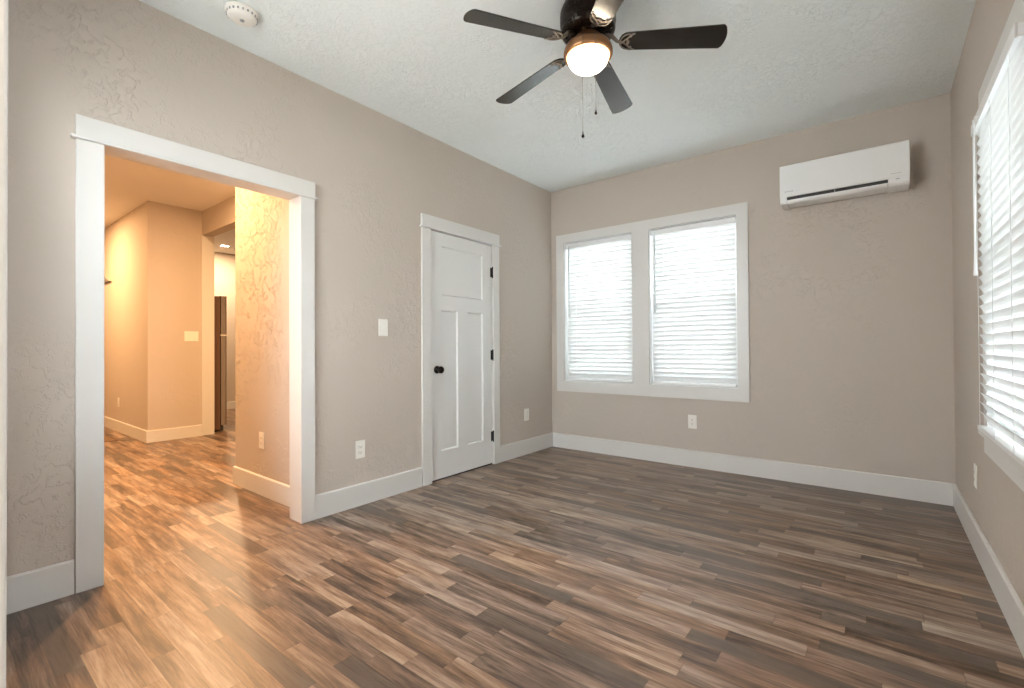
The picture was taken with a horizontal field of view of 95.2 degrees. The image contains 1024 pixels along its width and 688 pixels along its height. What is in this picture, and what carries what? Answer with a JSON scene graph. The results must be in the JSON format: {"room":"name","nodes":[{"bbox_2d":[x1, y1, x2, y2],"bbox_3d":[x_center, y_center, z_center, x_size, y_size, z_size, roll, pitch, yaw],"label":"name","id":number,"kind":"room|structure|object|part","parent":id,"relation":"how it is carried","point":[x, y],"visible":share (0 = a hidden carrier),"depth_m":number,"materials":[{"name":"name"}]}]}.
{"room":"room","nodes":[
{"label":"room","id":0,"kind":"room"},
{"bbox_2d":[104,203,144,429],"bbox_3d":[-5.919,-0.242,6.839,4.110,2.825,0.125,-1,-1,38],"label":"wall","id":1,"kind":"structure","parent":0,"point":[124,239],"depth_m":6.01,"materials":[{"name":"paint"}]},
{"bbox_2d":[104,416,201,442],"bbox_3d":[-5.731,1.101,6.947,4.245,0.140,0.565,-1,-1,38],"label":"baseboard","id":2,"kind":"structure","parent":1,"relation":"attached to","point":[140,434],"depth_m":5.69,"materials":[{"name":"white wood"}]},
{"bbox_2d":[145,201,201,430],"bbox_3d":[-4.084,-0.261,5.751,0.120,2.825,0.680,-1,-1,38],"label":"wall","id":3,"kind":"structure","parent":0,"point":[173,234],"depth_m":5.64,"materials":[{"name":"paint"}]},
{"bbox_2d":[184,331,197,340],"bbox_3d":[-3.971,-0.094,5.788,0.009,0.124,0.150,-1,-1,38],"label":"light switch","id":4,"kind":"object","parent":3,"relation":"attached to","point":[188,335],"visible":1,"depth_m":5.78,"materials":[{"name":"white plastic"}]},
{"bbox_2d":[202,235,213,435],"bbox_3d":[-3.856,-0.111,5.928,0.017,2.525,0.140,-1,-1,38],"label":"trim","id":5,"kind":"structure","parent":3,"relation":"attached to","point":[207,241],"depth_m":5.92,"materials":[{"name":"white wood"}]},
{"bbox_2d":[202,195,234,236],"bbox_3d":[-2.847,-1.536,5.136,2.610,0.300,0.125,-1,-1,38],"label":"wall header","id":6,"kind":"structure","parent":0,"point":[218,219],"depth_m":5.58,"materials":[{"name":"paint"}]},
{"bbox_2d":[214,252,234,401],"bbox_3d":[-4.994,-0.231,8.818,0.120,2.825,4.130,-1,-1,38],"label":"wall","id":7,"kind":"structure","parent":0,"point":[224,264],"depth_m":8.52,"materials":[{"name":"paint"}]},
{"bbox_2d":[227,401,234,408],"bbox_3d":[-4.923,1.116,8.777,0.015,0.130,4.100,-1,-1,38],"label":"baseboard","id":8,"kind":"structure","parent":7,"relation":"attached to","point":[230,405],"depth_m":8.52,"materials":[{"name":"white"}]},
{"bbox_2d":[235,187,289,484],"bbox_3d":[-1.752,-0.294,3.478,1.136,2.825,0.125,-1,-1,38],"label":"wall","id":9,"kind":"structure","parent":0,"point":[261,220],"depth_m":3.49,"materials":[{"name":"paint"}]},
{"bbox_2d":[259,432,263,448],"bbox_3d":[-1.865,0.718,3.477,0.076,0.122,0.009,-1,-1,38],"label":"wall outlet","id":10,"kind":"object","parent":9,"relation":"attached to","point":[261,434],"visible":1,"depth_m":3.47,"materials":[{"name":"white plastic"}]},
{"bbox_2d":[233,466,289,506],"bbox_3d":[-0.465,1.055,5.122,1.133,0.140,4.340,-1,-1,38],"label":"baseboard","id":11,"kind":"structure","parent":9,"relation":"attached to","point":[277,491],"depth_m":3.44,"materials":[{"name":"white wood"}]},
{"bbox_2d":[7,0,551,592],"bbox_3d":[-0.938,-0.308,3.495,0.124,2.845,4.610,-1,-1,38],"label":"wall","id":12,"kind":"structure","parent":0,"point":[135,65],"depth_m":2.75,"materials":[{"name":"paint"}]},
{"bbox_2d":[70,114,318,593],"bbox_3d":[-1.650,0.042,2.571,0.175,2.138,1.171,-1,-1,38],"label":"door frame","id":13,"kind":"structure","parent":12,"relation":"attached to","point":[95,139],"depth_m":2.17,"materials":[{"name":"white wood"}]},
{"bbox_2d":[6,432,552,614],"bbox_3d":[-0.877,1.038,3.438,0.015,0.150,4.297,-1,-1,38],"label":"baseboard","id":14,"kind":"structure","parent":12,"relation":"attached to","point":[35,587],"depth_m":3.04,"materials":[{"name":"white wood"}]},
{"bbox_2d":[355,440,364,458],"bbox_3d":[-1.048,0.729,3.230,0.009,0.122,0.076,-1,-1,38],"label":"wall outlet","id":15,"kind":"object","parent":12,"relation":"attached to","point":[359,445],"visible":1,"depth_m":3.23,"materials":[{"name":"white plastic"}]},
{"bbox_2d":[378,319,387,335],"bbox_3d":[-0.931,-0.120,3.388,0.016,0.124,0.080,-1,-1,38],"label":"light switch","id":16,"kind":"object","parent":12,"relation":"attached to","point":[382,323],"visible":1,"depth_m":3.38,"materials":[{"name":"white plastic"}]},
{"bbox_2d":[419,213,501,485],"bbox_3d":[-0.458,0.044,4.074,0.157,2.144,0.986,-1,-1,38],"label":"door frame","id":17,"kind":"structure","parent":12,"relation":"attached to","point":[428,223],"depth_m":3.73,"materials":[{"name":"white wood"}]},
{"bbox_2d":[431,231,493,481],"bbox_3d":[-0.405,0.099,4.047,0.104,2.029,0.759,-1,-1,38],"label":"door","id":18,"kind":"structure","parent":12,"relation":"in","point":[461,270],"depth_m":4.03,"materials":[{"name":"white wood"}]},
{"bbox_3d":[-0.586,0.210,3.784,0.066,0.064,0.064,-1,-1,38],"label":"knob","id":19,"kind":"part","parent":18,"relation":"part of","materials":[{"name":"black metal"}]},
{"bbox_3d":[-0.534,0.300,3.928,0.032,1.163,0.201,-1,-1,38],"label":"panel","id":20,"kind":"part","parent":18,"relation":"part of","materials":[{"name":"white wood"}]},
{"bbox_3d":[-0.437,-0.604,4.066,0.032,0.414,0.509,-1,-1,38],"label":"panel","id":21,"kind":"part","parent":18,"relation":"part of","materials":[{"name":"white"}]},
{"bbox_3d":[-0.337,0.301,4.179,0.032,1.163,0.204,-1,-1,38],"label":"panel","id":22,"kind":"part","parent":18,"relation":"part of","materials":[{"name":"white wood"}]},
{"bbox_2d":[524,408,528,420],"bbox_3d":[0.151,0.719,4.758,0.009,0.122,0.076,-1,-1,38],"label":"wall outlet","id":23,"kind":"object","parent":12,"relation":"attached to","point":[526,411],"visible":1,"depth_m":4.75,"materials":[{"name":"white plastic"}]},
{"bbox_2d":[6,408,1023,687],"bbox_3d":[-2.779,1.197,4.930,11.578,0.120,7.700,-1,-1,38],"label":"floor","id":24,"kind":"structure","parent":0,"point":[551,567],"depth_m":2.12,"materials":[{"name":"brown wood"}]},
{"bbox_2d":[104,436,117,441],"bbox_3d":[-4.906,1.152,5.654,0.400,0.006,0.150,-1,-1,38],"label":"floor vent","id":25,"kind":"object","parent":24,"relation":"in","point":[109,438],"visible":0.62,"depth_m":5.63,"materials":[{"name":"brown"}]},
{"bbox_2d":[214,296,226,431],"bbox_3d":[-4.279,0.261,6.172,0.703,1.790,0.795,-1,-1,38],"label":"refrigerator","id":26,"kind":"object","parent":24,"relation":"on","point":[220,302],"visible":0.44,"depth_m":6.17,"materials":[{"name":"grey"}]},
{"bbox_3d":[-4.089,0.483,6.415,0.697,1.177,0.083,-1,-1,38],"label":"door","id":27,"kind":"part","parent":26,"relation":"part of","materials":[{"name":"silver metal"}]},
{"bbox_3d":[-4.094,-0.376,6.422,0.697,0.515,0.083,-1,-1,38],"label":"door","id":28,"kind":"part","parent":26,"relation":"part of","materials":[{"name":"silver metal"}]},
{"bbox_2d":[104,0,975,254],"bbox_3d":[-2.348,-1.728,5.525,11.578,0.155,6.250,-1,-1,38],"label":"ceiling","id":29,"kind":"structure","parent":0,"point":[781,67],"depth_m":2.92,"materials":[{"name":"paint"}]},
{"bbox_2d":[224,1,258,26],"bbox_3d":[-1.369,-1.659,2.369,0.156,0.048,0.156,-1,-1,38],"label":"smoke detector","id":30,"kind":"object","parent":29,"relation":"attached to","point":[241,14],"visible":1,"depth_m":2.34,"materials":[{"name":"white plastic"}]},
{"bbox_2d":[463,0,726,137],"bbox_3d":[0.374,-1.333,2.363,1.228,0.720,1.230,-1,-1,38],"label":"ceiling fan","id":31,"kind":"object","parent":29,"relation":"hanging from","point":[587,27],"visible":1,"depth_m":2.25,"materials":[{"name":"wood"}]},
{"bbox_3d":[0.018,-1.468,2.159,0.498,0.006,0.130,-5,15,-25],"label":"blade","id":32,"kind":"part","parent":31,"relation":"part of","materials":[{"name":"black wood"}]},
{"bbox_3d":[0.106,-1.465,2.619,0.130,0.006,0.498,-18,7,-43],"label":"blade","id":33,"kind":"part","parent":31,"relation":"part of","materials":[{"name":"black wood"}]},
{"bbox_3d":[0.345,-1.250,2.239,0.003,0.510,0.071,-1,-1,21],"label":"pull chain","id":34,"kind":"part","parent":31,"relation":"part of","materials":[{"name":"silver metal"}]},
{"bbox_3d":[0.379,-1.394,2.328,0.201,0.072,0.201,-1,-1,38],"label":"lamp shade","id":35,"kind":"part","parent":31,"relation":"part of","materials":[{"name":"white glass"}]},
{"bbox_3d":[0.390,-1.302,2.232,0.003,0.406,0.072,0,0,-5],"label":"pull chain","id":36,"kind":"part","parent":31,"relation":"part of","materials":[{"name":"silver metal"}]},
{"bbox_3d":[0.429,-1.473,1.933,0.130,0.006,0.498,13,2,-8],"label":"blade","id":37,"kind":"part","parent":31,"relation":"part of","materials":[{"name":"black"}]},
{"bbox_3d":[0.571,-1.467,2.677,0.130,0.006,0.498,-15,-12,27],"label":"blade","id":38,"kind":"part","parent":31,"relation":"part of","materials":[{"name":"brown wood"}]},
{"bbox_3d":[0.770,-1.472,2.254,0.498,0.006,0.130,4,-13,11],"label":"blade","id":39,"kind":"part","parent":31,"relation":"part of","materials":[{"name":"brown wood"}]},
{"bbox_2d":[551,93,955,483],"bbox_3d":[1.814,-0.291,4.163,3.378,2.790,0.160,-1,-1,38],"label":"wall","id":40,"kind":"structure","parent":0,"point":[851,319],"depth_m":3.59,"materials":[{"name":"paint"}]},
{"bbox_2d":[564,232,632,383],"bbox_3d":[0.924,-0.349,4.863,0.775,1.483,0.160,-1,-1,38],"label":"window","id":41,"kind":"structure","parent":40,"relation":"in","point":[565,244],"depth_m":5.04,"materials":[{"name":"white plastic"}]},
{"bbox_2d":[556,202,749,402],"bbox_3d":[1.287,-0.342,4.566,1.899,1.681,0.179,-1,-1,38],"label":"window","id":42,"kind":"structure","parent":40,"relation":"in","point":[650,237],"depth_m":4.46,"materials":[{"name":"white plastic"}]},
{"bbox_2d":[566,234,632,382],"bbox_3d":[0.889,-0.347,4.818,0.749,1.459,0.079,-1,-1,38],"label":"window blind","id":43,"kind":"object","parent":42,"relation":"attached to","point":[599,273],"visible":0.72,"depth_m":4.81,"materials":[{"name":"white plastic"}]},
{"bbox_3d":[0.900,0.374,4.821,0.739,0.018,0.046,-1,-1,38],"label":"rail","id":44,"kind":"part","parent":43,"relation":"part of","materials":[{"name":"white plastic"}]},
{"bbox_2d":[650,217,737,386],"bbox_3d":[1.630,-0.356,4.236,0.748,1.459,0.079,-1,-1,38],"label":"window blind","id":45,"kind":"object","parent":42,"relation":"attached to","point":[694,303],"visible":0.97,"depth_m":4.22,"materials":[{"name":"white plastic"}]},
{"bbox_3d":[1.641,0.365,4.238,0.738,0.018,0.046,-1,-1,38],"label":"rail","id":46,"kind":"part","parent":45,"relation":"part of","materials":[{"name":"white plastic"}]},
{"bbox_3d":[1.814,-0.343,4.070,0.002,1.396,0.002,-1,-1,29],"label":"ladder cord","id":47,"kind":"part","parent":45,"relation":"part of","materials":[{"name":"white fabric"}]},
{"bbox_2d":[688,415,696,428],"bbox_3d":[1.622,0.699,4.203,0.076,0.122,0.009,-1,-1,38],"label":"wall outlet","id":48,"kind":"object","parent":40,"relation":"attached to","point":[692,419],"visible":1,"depth_m":4.20,"materials":[{"name":"white plastic"}]},
{"bbox_2d":[553,432,952,505],"bbox_3d":[1.709,1.029,4.130,3.198,0.150,0.015,-1,-1,38],"label":"baseboard","id":49,"kind":"structure","parent":40,"relation":"attached to","point":[929,491],"depth_m":3.79,"materials":[{"name":"white wood"}]},
{"bbox_2d":[780,140,909,209],"bbox_3d":[2.430,-1.225,3.449,0.766,0.301,0.206,-1,-1,38],"label":"air conditioner","id":50,"kind":"object","parent":40,"relation":"attached to","point":[881,169],"visible":1,"depth_m":3.35,"materials":[{"name":"white plastic"}]},
{"bbox_2d":[787,180,887,199],"bbox_3d":[2.357,-1.105,3.411,0.605,0.048,0.018,-1,-1,38],"label":"vent","id":51,"kind":"object","parent":50,"relation":"attached to","point":[862,186],"depth_m":3.38,"materials":[{"name":"grey plastic"}]},
{"bbox_2d":[950,0,1023,604],"bbox_3d":[1.659,-0.314,1.354,0.150,2.790,4.450,-1,-1,38],"label":"wall","id":52,"kind":"structure","parent":0,"point":[997,505],"depth_m":2.48,"materials":[{"name":"paint"}]},
{"bbox_2d":[974,463,977,488],"bbox_3d":[2.442,0.695,2.463,0.009,0.122,0.076,-1,-1,38],"label":"wall outlet","id":53,"kind":"object","parent":52,"relation":"attached to","point":[975,465],"visible":1,"depth_m":2.44,"materials":[{"name":"white plastic"}]},
{"bbox_2d":[953,484,1023,657],"bbox_3d":[1.649,1.007,1.454,0.015,0.150,4.297,-1,-1,38],"label":"baseboard","id":54,"kind":"structure","parent":52,"relation":"attached to","point":[1012,608],"depth_m":2.03,"materials":[{"name":"white wood"}]},
{"bbox_2d":[978,0,1023,491],"bbox_3d":[1.916,-0.337,1.710,0.186,1.670,1.082,-1,-1,38],"label":"window","id":55,"kind":"structure","parent":52,"relation":"in","point":[993,407],"depth_m":1.85,"materials":[{"name":"white plastic"}]},
{"bbox_2d":[971,20,1023,466],"bbox_3d":[1.845,-0.307,1.772,0.079,1.377,0.874,-1,-1,38],"label":"window blind","id":56,"kind":"object","parent":55,"relation":"attached to","point":[998,122],"visible":1,"depth_m":1.72,"materials":[{"name":"white plastic"}]},
{"bbox_3d":[2.032,-0.290,2.038,0.002,1.314,0.002,0,-1,-43],"label":"ladder cord","id":57,"kind":"part","parent":56,"relation":"part of","materials":[{"name":"white fabric"}]},
{"bbox_3d":[1.832,-0.291,1.783,0.002,1.314,0.002,0,0,11],"label":"ladder cord","id":58,"kind":"part","parent":56,"relation":"part of","materials":[{"name":"white fabric"}]},
{"bbox_3d":[1.857,0.373,1.760,0.046,0.018,0.864,-1,-1,38],"label":"rail","id":59,"kind":"part","parent":56,"relation":"part of","materials":[{"name":"white plastic"}]},
{"bbox_3d":[1.632,-0.292,1.528,0.002,1.314,0.002,0,0,11],"label":"ladder cord","id":60,"kind":"part","parent":56,"relation":"part of","materials":[{"name":"white fabric"}]},
{"bbox_3d":[1.889,0.403,1.729,0.106,0.025,1.082,-1,-1,38],"label":"sill","id":61,"kind":"part","parent":55,"relation":"part of","materials":[{"name":"white wood"}]},
{"bbox_3d":[-0.998,-0.304,0.705,3.228,2.790,0.160,-1,-1,38],"label":"wall","id":62,"kind":"structure","parent":0,"visible":0},
{"bbox_2d":[0,0,7,687],"bbox_3d":[-0.077,0.055,-0.008,0.790,2.050,0.178,-1,-1,38],"label":"door frame","id":63,"kind":"structure","parent":62,"relation":"attached to","point":[3,3],"depth_m":0.29,"materials":[{"name":"white wood"}]}
]}

